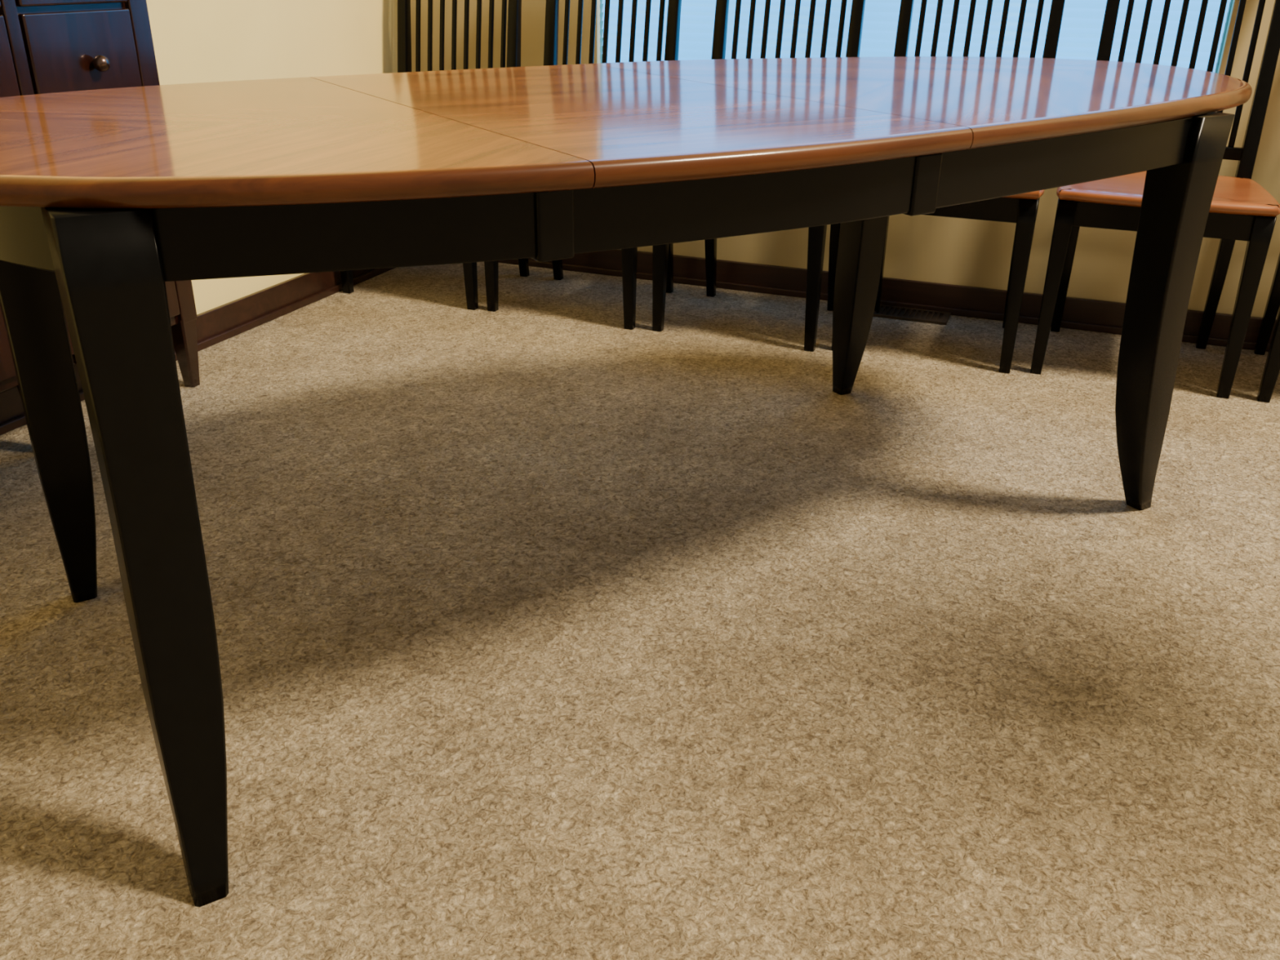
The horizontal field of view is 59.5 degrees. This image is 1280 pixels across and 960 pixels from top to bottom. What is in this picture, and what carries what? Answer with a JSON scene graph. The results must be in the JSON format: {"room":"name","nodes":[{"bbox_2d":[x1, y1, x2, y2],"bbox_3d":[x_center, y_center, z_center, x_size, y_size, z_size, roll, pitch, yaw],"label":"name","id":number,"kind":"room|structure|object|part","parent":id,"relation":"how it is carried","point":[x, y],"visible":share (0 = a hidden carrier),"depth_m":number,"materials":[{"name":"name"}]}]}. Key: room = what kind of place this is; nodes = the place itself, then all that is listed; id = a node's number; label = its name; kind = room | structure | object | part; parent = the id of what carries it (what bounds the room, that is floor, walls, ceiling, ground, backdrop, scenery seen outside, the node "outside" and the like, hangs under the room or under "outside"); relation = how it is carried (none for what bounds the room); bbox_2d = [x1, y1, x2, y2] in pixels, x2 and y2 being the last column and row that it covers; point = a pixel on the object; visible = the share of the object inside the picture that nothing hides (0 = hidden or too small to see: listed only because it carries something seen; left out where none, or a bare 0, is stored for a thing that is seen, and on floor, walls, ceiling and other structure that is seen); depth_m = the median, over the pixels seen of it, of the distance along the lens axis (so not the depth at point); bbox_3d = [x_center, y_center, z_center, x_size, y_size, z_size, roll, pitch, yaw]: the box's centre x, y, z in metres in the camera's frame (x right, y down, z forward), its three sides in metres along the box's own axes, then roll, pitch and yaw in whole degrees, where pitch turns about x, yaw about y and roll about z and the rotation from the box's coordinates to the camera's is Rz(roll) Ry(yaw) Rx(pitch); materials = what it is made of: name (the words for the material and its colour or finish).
{"room":"dining room","nodes":[
{"label":"dining room","id":0,"kind":"room"},
{"bbox_2d":[146,0,412,314],"bbox_3d":[-1.685,-1.992,0.780,0.120,4.800,5.000,10,27,19],"label":"wall","id":1,"kind":"structure","parent":0,"point":[194,41],"depth_m":3.00,"materials":[{"name":"beige paint"}]},
{"bbox_2d":[0,267,395,435],"bbox_3d":[-1.651,0.159,1.747,0.028,0.085,4.970,10,27,19],"label":"baseboard","id":2,"kind":"structure","parent":1,"relation":"attached to","point":[220,323],"depth_m":3.09,"materials":[{"name":"brown wood"}]},
{"bbox_2d":[0,262,1279,959],"bbox_3d":[1.792,0.218,1.941,11.000,0.100,10.000,-14,29,-29],"label":"floor","id":3,"kind":"structure","parent":0,"point":[547,628],"depth_m":1.68,"materials":[{"name":"beige carpet"}]},
{"bbox_2d":[0,0,199,397],"bbox_3d":[-1.271,-0.571,2.082,0.218,1.130,0.975,10,27,19],"label":"base cabinet","id":4,"kind":"object","parent":3,"relation":"on","point":[46,46],"visible":0.3,"depth_m":2.21,"materials":[{"name":"brown wood"}]},
{"bbox_3d":[-1.262,-0.668,1.852,0.017,0.168,0.530,10,27,19],"label":"drawer","id":5,"kind":"part","parent":4,"relation":"part of","materials":[{"name":"brown wood"}]},
{"bbox_3d":[-1.268,-0.265,2.042,0.017,0.238,0.530,10,27,19],"label":"drawer","id":6,"kind":"part","parent":4,"relation":"part of","materials":[{"name":"brown wood"}]},
{"bbox_3d":[-1.100,-0.993,2.149,0.017,0.148,0.265,10,27,19],"label":"drawer","id":7,"kind":"part","parent":4,"relation":"part of","materials":[{"name":"brown wood"}]},
{"bbox_3d":[-1.103,-0.839,2.222,0.017,0.168,0.265,10,27,19],"label":"drawer","id":8,"kind":"part","parent":4,"relation":"part of","materials":[{"name":"brown wood"}]},
{"bbox_3d":[-1.075,-0.830,2.232,0.038,0.032,0.032,10,27,19],"label":"knob","id":9,"kind":"part","parent":4,"relation":"part of","materials":[{"name":"metal"}]},
{"bbox_3d":[-1.108,-0.437,2.411,0.017,0.238,0.265,10,27,19],"label":"drawer","id":10,"kind":"part","parent":4,"relation":"part of","materials":[{"name":"brown wood"}]},
{"bbox_2d":[340,0,529,310],"bbox_3d":[-0.612,-1.092,3.301,0.478,1.050,0.493,10,27,19],"label":"dining chair","id":11,"kind":"object","parent":3,"relation":"on","point":[514,9],"visible":0.12,"depth_m":3.37,"materials":[{"name":"black paint"}]},
{"bbox_3d":[-0.884,-0.770,3.331,0.044,0.435,0.044,10,27,19],"label":"leg","id":12,"kind":"part","parent":11,"relation":"part of","materials":[{"name":"black paint"}]},
{"bbox_3d":[-0.721,-1.185,3.519,0.034,1.030,0.108,10,27,19],"label":"post","id":13,"kind":"part","parent":11,"relation":"part of","materials":[{"name":"black paint"}]},
{"bbox_3d":[-0.493,-0.701,3.195,0.044,0.435,0.044,10,27,19],"label":"leg","id":14,"kind":"part","parent":11,"relation":"part of","materials":[{"name":"black paint"}]},
{"bbox_3d":[-0.371,-1.123,3.397,0.034,1.030,0.108,10,27,19],"label":"post","id":15,"kind":"part","parent":11,"relation":"part of","materials":[{"name":"black paint"}]},
{"bbox_2d":[484,0,681,329],"bbox_3d":[-0.150,-1.014,3.150,0.478,1.050,0.493,10,27,19],"label":"dining chair","id":16,"kind":"object","parent":3,"relation":"on","point":[628,255],"visible":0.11,"depth_m":3.21,"materials":[{"name":"black paint"}]},
{"bbox_3d":[-0.422,-0.692,3.180,0.044,0.435,0.044,10,27,19],"label":"leg","id":17,"kind":"part","parent":16,"relation":"part of","materials":[{"name":"black paint"}]},
{"bbox_3d":[-0.259,-1.107,3.368,0.034,1.030,0.108,10,27,19],"label":"post","id":18,"kind":"part","parent":16,"relation":"part of","materials":[{"name":"black paint"}]},
{"bbox_3d":[-0.032,-0.623,3.044,0.044,0.435,0.044,10,27,19],"label":"leg","id":19,"kind":"part","parent":16,"relation":"part of","materials":[{"name":"black paint"}]},
{"bbox_3d":[0.091,-1.045,3.246,0.034,1.030,0.108,10,27,19],"label":"post","id":20,"kind":"part","parent":16,"relation":"part of","materials":[{"name":"black paint"}]},
{"bbox_2d":[0,56,1252,906],"bbox_3d":[0.060,-0.243,1.859,2.344,0.760,0.987,-14,29,-29],"label":"dining table","id":21,"kind":"object","parent":3,"relation":"on","point":[109,197],"visible":1,"depth_m":1.27,"materials":[{"name":"brown wood"}]},
{"bbox_3d":[-0.873,-0.145,1.655,0.086,0.732,0.086,-14,29,-29],"label":"leg","id":22,"kind":"part","parent":21,"relation":"part of","materials":[{"name":"black paint"}]},
{"bbox_3d":[-0.489,0.094,1.159,0.094,0.732,0.181,-14,29,-29],"label":"leg","id":23,"kind":"part","parent":21,"relation":"part of","materials":[{"name":"black paint"}]},
{"bbox_3d":[0.483,-0.513,2.478,0.122,0.732,0.146,-14,29,-29],"label":"leg","id":24,"kind":"part","parent":21,"relation":"part of","materials":[{"name":"black paint"}]},
{"bbox_3d":[0.914,-0.261,1.956,0.173,0.732,0.086,-14,29,-29],"label":"leg","id":25,"kind":"part","parent":21,"relation":"part of","materials":[{"name":"black paint"}]},
{"bbox_2d":[652,0,865,351],"bbox_3d":[0.331,-0.936,2.997,0.478,1.050,0.493,10,27,19],"label":"dining chair","id":26,"kind":"object","parent":3,"relation":"on","point":[816,234],"visible":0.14,"depth_m":3.04,"materials":[{"name":"black paint"}]},
{"bbox_3d":[0.059,-0.614,3.027,0.044,0.435,0.044,10,27,19],"label":"leg","id":27,"kind":"part","parent":26,"relation":"part of","materials":[{"name":"black paint"}]},
{"bbox_3d":[0.221,-1.029,3.215,0.034,1.030,0.108,10,27,19],"label":"post","id":28,"kind":"part","parent":26,"relation":"part of","materials":[{"name":"black paint"}]},
{"bbox_3d":[0.449,-0.544,2.891,0.044,0.435,0.044,10,27,19],"label":"leg","id":29,"kind":"part","parent":26,"relation":"part of","materials":[{"name":"black paint"}]},
{"bbox_3d":[0.571,-0.966,3.093,0.034,1.030,0.108,10,27,19],"label":"post","id":30,"kind":"part","parent":26,"relation":"part of","materials":[{"name":"black paint"}]},
{"bbox_2d":[873,304,951,324],"bbox_3d":[0.763,-0.490,3.287,0.280,0.007,0.110,10,27,19],"label":"floor vent","id":31,"kind":"object","parent":3,"relation":"in","point":[886,311],"visible":0.7,"depth_m":3.27,"materials":[{"name":"brown metal"}]},
{"bbox_2d":[831,0,1065,373],"bbox_3d":[0.805,-0.865,2.861,0.478,1.050,0.493,10,27,19],"label":"dining chair","id":32,"kind":"object","parent":3,"relation":"on","point":[1021,209],"visible":0.24,"depth_m":2.82,"materials":[{"name":"black paint"}]},
{"bbox_3d":[0.696,-0.958,3.079,0.034,1.030,0.108,10,27,19],"label":"post","id":33,"kind":"part","parent":32,"relation":"part of","materials":[{"name":"black paint"}]},
{"bbox_3d":[0.923,-0.473,2.754,0.044,0.435,0.044,10,27,19],"label":"leg","id":34,"kind":"part","parent":32,"relation":"part of","materials":[{"name":"black paint"}]},
{"bbox_3d":[0.788,-0.778,2.855,0.478,0.026,0.403,10,27,19],"label":"seat","id":35,"kind":"part","parent":32,"relation":"part of","materials":[{"name":"brown wood"}]},
{"bbox_3d":[1.046,-0.895,2.956,0.034,1.030,0.108,10,27,19],"label":"post","id":36,"kind":"part","parent":32,"relation":"part of","materials":[{"name":"black paint"}]},
{"bbox_2d":[1030,0,1279,399],"bbox_3d":[1.284,-0.791,2.718,0.478,1.050,0.493,10,27,19],"label":"dining chair","id":37,"kind":"object","parent":3,"relation":"on","point":[1241,209],"visible":0.56,"depth_m":2.71,"materials":[{"name":"black paint"}]},
{"bbox_3d":[1.012,-0.469,2.748,0.044,0.435,0.044,10,27,19],"label":"leg","id":38,"kind":"part","parent":37,"relation":"part of","materials":[{"name":"black paint"}]},
{"bbox_3d":[1.175,-0.884,2.936,0.034,1.030,0.108,10,27,19],"label":"post","id":39,"kind":"part","parent":37,"relation":"part of","materials":[{"name":"black paint"}]},
{"bbox_3d":[1.267,-0.704,2.712,0.478,0.026,0.403,10,27,19],"label":"seat","id":40,"kind":"part","parent":37,"relation":"part of","materials":[{"name":"brown wood"}]},
{"bbox_3d":[1.342,-0.844,2.856,0.370,0.030,0.030,10,27,19],"label":"rail","id":41,"kind":"part","parent":37,"relation":"part of","materials":[{"name":"black paint"}]},
{"bbox_3d":[1.525,-0.821,2.813,0.034,1.030,0.108,10,27,19],"label":"post","id":42,"kind":"part","parent":37,"relation":"part of","materials":[{"name":"black paint"}]},
{"bbox_3d":[1.403,-0.399,2.611,0.044,0.435,0.044,10,27,19],"label":"leg","id":43,"kind":"part","parent":37,"relation":"part of","materials":[{"name":"black paint"}]},
{"bbox_2d":[1253,253,1279,402],"bbox_3d":[1.772,-0.708,2.557,0.478,1.050,0.493,10,27,19],"label":"dining chair","id":44,"kind":"object","parent":3,"relation":"on","point":[1272,367],"visible":1,"depth_m":2.86,"materials":[{"name":"black paint"}]},
{"bbox_3d":[1.663,-0.801,2.775,0.034,1.030,0.108,10,27,19],"label":"post","id":45,"kind":"part","parent":44,"relation":"part of","materials":[{"name":"black paint"}]},
{"bbox_3d":[1.500,-0.386,2.587,0.044,0.435,0.044,10,27,19],"label":"leg","id":46,"kind":"part","parent":44,"relation":"part of","materials":[{"name":"black paint"}]},
{"bbox_2d":[410,0,1279,319],"bbox_3d":[1.429,-2.608,2.181,4.805,4.800,0.122,10,27,19],"label":"wall","id":47,"kind":"structure","parent":0,"point":[969,252],"depth_m":3.21,"materials":[{"name":"beige paint"}]},
{"bbox_2d":[498,248,1276,351],"bbox_3d":[1.428,-0.436,3.102,4.684,0.085,0.028,10,27,19],"label":"baseboard","id":48,"kind":"structure","parent":47,"relation":"attached to","point":[1079,313],"depth_m":3.31,"materials":[{"name":"brown wood"}]},
{"bbox_2d":[791,0,1232,73],"bbox_3d":[0.703,-1.807,2.887,1.710,1.570,0.045,10,27,19],"label":"window","id":49,"kind":"structure","parent":47,"relation":"in","point":[1231,1],"depth_m":2.84,"materials":[{"name":"glass"}]},
{"bbox_2d":[601,0,1230,72],"bbox_3d":[0.686,-1.797,2.843,1.700,1.548,0.030,10,27,19],"label":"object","id":50,"kind":"structure","parent":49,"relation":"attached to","point":[1081,28],"depth_m":3.05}
]}

